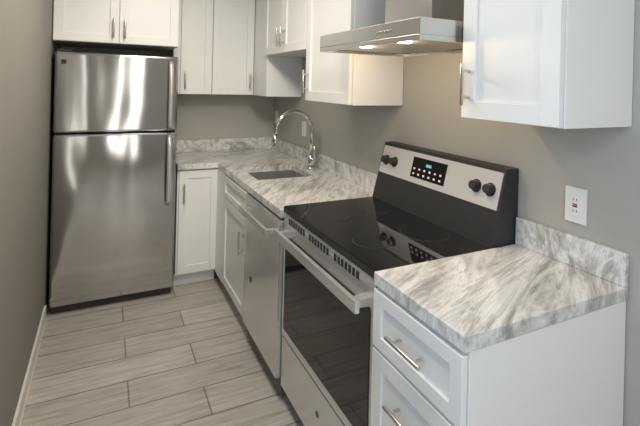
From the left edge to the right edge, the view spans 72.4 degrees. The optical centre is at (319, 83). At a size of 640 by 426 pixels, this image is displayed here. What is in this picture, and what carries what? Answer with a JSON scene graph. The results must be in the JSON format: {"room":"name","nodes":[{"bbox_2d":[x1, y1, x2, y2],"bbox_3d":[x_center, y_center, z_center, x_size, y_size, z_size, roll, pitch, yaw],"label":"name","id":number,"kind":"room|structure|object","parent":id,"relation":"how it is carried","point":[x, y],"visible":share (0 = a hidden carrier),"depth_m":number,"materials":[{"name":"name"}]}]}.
{"room":"kitchen","nodes":[
{"label":"kitchen","id":0,"kind":"room"},
{"bbox_2d":[0,0,60,425],"bbox_3d":[-0.809,0.290,0.804,0.100,2.440,5.600,1,0,-26],"label":"wall","id":1,"kind":"structure","parent":0,"point":[29,46],"depth_m":1.94,"materials":[{"name":"grey paint"}]},
{"bbox_2d":[11,305,46,425],"bbox_3d":[-0.642,1.467,0.533,0.016,0.095,4.940,1,0,-26],"label":"baseboard","id":2,"kind":"structure","parent":1,"relation":"attached to","point":[20,409],"depth_m":2.15,"materials":[{"name":"white wood"}]},
{"bbox_2d":[21,270,303,425],"bbox_3d":[-0.018,1.580,1.206,1.934,0.100,5.800,1,0,-26],"label":"floor","id":3,"kind":"structure","parent":0,"point":[183,355],"depth_m":2.32,"materials":[{"name":"grey tile"}]},
{"bbox_2d":[49,48,178,312],"bbox_3d":[-1.482,0.637,3.185,0.756,1.712,0.698,1,0,-26],"label":"fridge","id":4,"kind":"object","parent":3,"relation":"on","point":[113,178],"visible":1,"depth_m":2.92,"materials":[{"name":"grey metal"}]},
{"bbox_2d":[173,168,217,285],"bbox_3d":[-1.023,1.065,3.479,0.302,0.878,0.616,1,0,-26],"label":"base cabinet","id":5,"kind":"object","parent":3,"relation":"on","point":[195,223],"visible":0.88,"depth_m":3.24,"materials":[{"name":"white wood"}]},
{"bbox_2d":[176,139,211,169],"bbox_3d":[-1.032,0.555,3.478,0.270,0.140,0.601,1,0,-26],"label":"countertop","id":6,"kind":"structure","parent":5,"relation":"on","point":[190,154],"depth_m":3.58,"materials":[{"name":"stone"}]},
{"bbox_2d":[215,168,225,281],"bbox_3d":[-0.446,1.080,3.338,0.643,0.878,0.214,1,0,-26],"label":"base cabinet","id":7,"kind":"object","parent":3,"relation":"on","point":[219,220],"visible":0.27,"depth_m":3.19,"materials":[{"name":"white wood"}]},
{"bbox_2d":[222,170,288,317],"bbox_3d":[-0.295,1.084,2.982,0.684,0.878,0.555,1,0,-26],"label":"base cabinet","id":8,"kind":"object","parent":3,"relation":"on","point":[233,246],"visible":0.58,"depth_m":2.85,"materials":[{"name":"white wood"}]},
{"bbox_2d":[200,137,377,217],"bbox_3d":[-0.326,0.669,3.093,0.667,0.334,1.915,1,0,-26],"label":"countertop","id":9,"kind":"structure","parent":8,"relation":"on","point":[241,159],"depth_m":2.93,"materials":[{"name":"stone"}]},
{"bbox_2d":[272,110,315,168],"bbox_3d":[-0.170,0.393,3.051,0.329,0.424,0.106,1,0,-26],"label":"faucet","id":10,"kind":"object","parent":9,"relation":"on","point":[311,158],"visible":1,"depth_m":3.09,"materials":[{"name":"silver metal"}]},
{"bbox_2d":[239,193,285,395],"bbox_3d":[-0.078,1.092,2.463,0.660,0.872,0.558,1,0,-26],"label":"dishwasher","id":11,"kind":"object","parent":3,"relation":"on","point":[263,281],"visible":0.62,"depth_m":2.26,"materials":[{"name":"grey metal"}]},
{"bbox_2d":[273,141,518,425],"bbox_3d":[0.252,0.923,1.862,0.692,1.228,0.795,1,0,-26],"label":"range","id":12,"kind":"object","parent":3,"relation":"on","point":[421,204],"visible":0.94,"depth_m":1.74,"materials":[{"name":"grey metal"}]},
{"bbox_2d":[371,288,625,425],"bbox_3d":[0.513,1.091,1.331,0.684,0.905,0.385,1,0,-26],"label":"base cabinet","id":13,"kind":"object","parent":3,"relation":"on","point":[569,372],"visible":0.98,"depth_m":1.18,"materials":[{"name":"white wood"}]},
{"bbox_2d":[374,217,628,352],"bbox_3d":[0.546,0.566,1.338,0.648,0.140,0.388,1,0,-26],"label":"countertop","id":14,"kind":"structure","parent":13,"relation":"on","point":[535,276],"depth_m":1.30,"materials":[{"name":"stone"}]},
{"bbox_2d":[61,46,273,139],"bbox_3d":[-1.237,0.279,3.767,1.934,2.440,0.100,1,0,-26],"label":"wall","id":15,"kind":"structure","parent":0,"point":[202,116],"depth_m":3.88,"materials":[{"name":"grey paint"}]},
{"bbox_2d":[52,0,178,51],"bbox_3d":[-1.477,-0.560,3.215,0.775,0.575,0.656,1,0,-26],"label":"upper cabinet","id":16,"kind":"object","parent":15,"relation":"attached to","point":[147,25],"visible":1,"depth_m":2.97,"materials":[{"name":"white wood"}]},
{"bbox_2d":[168,0,212,94],"bbox_3d":[-1.059,-0.377,3.583,0.300,0.920,0.366,1,0,-26],"label":"upper cabinet","id":17,"kind":"object","parent":15,"relation":"attached to","point":[192,52],"visible":0.94,"depth_m":3.47,"materials":[{"name":"white wood"}]},
{"bbox_2d":[211,0,254,94],"bbox_3d":[-0.768,-0.370,3.725,0.345,0.920,0.366,1,0,-26],"label":"upper cabinet","id":18,"kind":"object","parent":15,"relation":"attached to","point":[233,46],"visible":0.98,"depth_m":3.60,"materials":[{"name":"white wood"}]},
{"bbox_2d":[273,0,639,425],"bbox_3d":[0.838,0.331,1.609,0.100,2.440,5.600,1,0,-26],"label":"wall","id":19,"kind":"structure","parent":0,"point":[601,166],"depth_m":1.63,"materials":[{"name":"grey paint"}]},
{"bbox_2d":[275,110,277,122],"bbox_3d":[-0.400,0.305,4.015,0.010,0.116,0.072,1,0,-26],"label":"outlet","id":20,"kind":"object","parent":19,"relation":"attached to","point":[276,115],"visible":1,"depth_m":4.00,"materials":[{"name":"white plastic"}]},
{"bbox_2d":[253,0,301,96],"bbox_3d":[-0.413,-0.361,3.741,0.300,0.920,0.649,1,0,-26],"label":"upper cabinet","id":21,"kind":"object","parent":19,"relation":"attached to","point":[276,76],"visible":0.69,"depth_m":3.48,"materials":[{"name":"white wood"}]},
{"bbox_2d":[264,0,307,57],"bbox_3d":[-0.122,-0.511,3.078,0.366,0.605,0.790,1,0,-26],"label":"upper cabinet","id":22,"kind":"object","parent":19,"relation":"attached to","point":[285,34],"visible":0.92,"depth_m":2.98,"materials":[{"name":"white wood"}]},
{"bbox_2d":[302,121,306,136],"bbox_3d":[-0.127,0.357,3.453,0.010,0.116,0.072,1,0,-26],"label":"outlet","id":23,"kind":"object","parent":19,"relation":"attached to","point":[303,128],"visible":1,"depth_m":3.44,"materials":[{"name":"white plastic"}]},
{"bbox_2d":[302,0,403,105],"bbox_3d":[0.167,-0.348,2.479,0.366,0.915,0.537,1,0,-26],"label":"upper cabinet","id":24,"kind":"object","parent":19,"relation":"attached to","point":[355,79],"visible":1,"depth_m":2.28,"materials":[{"name":"white wood"}]},
{"bbox_2d":[320,0,463,56],"bbox_3d":[0.394,-0.519,1.871,0.500,0.754,0.744,1,0,-26],"label":"range hood","id":25,"kind":"object","parent":19,"relation":"attached to","point":[409,28],"visible":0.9,"depth_m":1.76,"materials":[{"name":"silver metal"}]},
{"bbox_2d":[459,0,634,128],"bbox_3d":[0.699,-0.335,1.391,0.366,0.915,0.364,1,0,-26],"label":"upper cabinet","id":26,"kind":"object","parent":19,"relation":"attached to","point":[564,64],"visible":1,"depth_m":1.26,"materials":[{"name":"white wood"}]},
{"bbox_2d":[565,185,587,225],"bbox_3d":[0.850,0.404,1.454,0.010,0.116,0.072,1,0,-26],"label":"electrical outlet","id":27,"kind":"object","parent":19,"relation":"attached to","point":[575,204],"visible":1,"depth_m":1.45,"materials":[{"name":"white plastic"}]}
]}

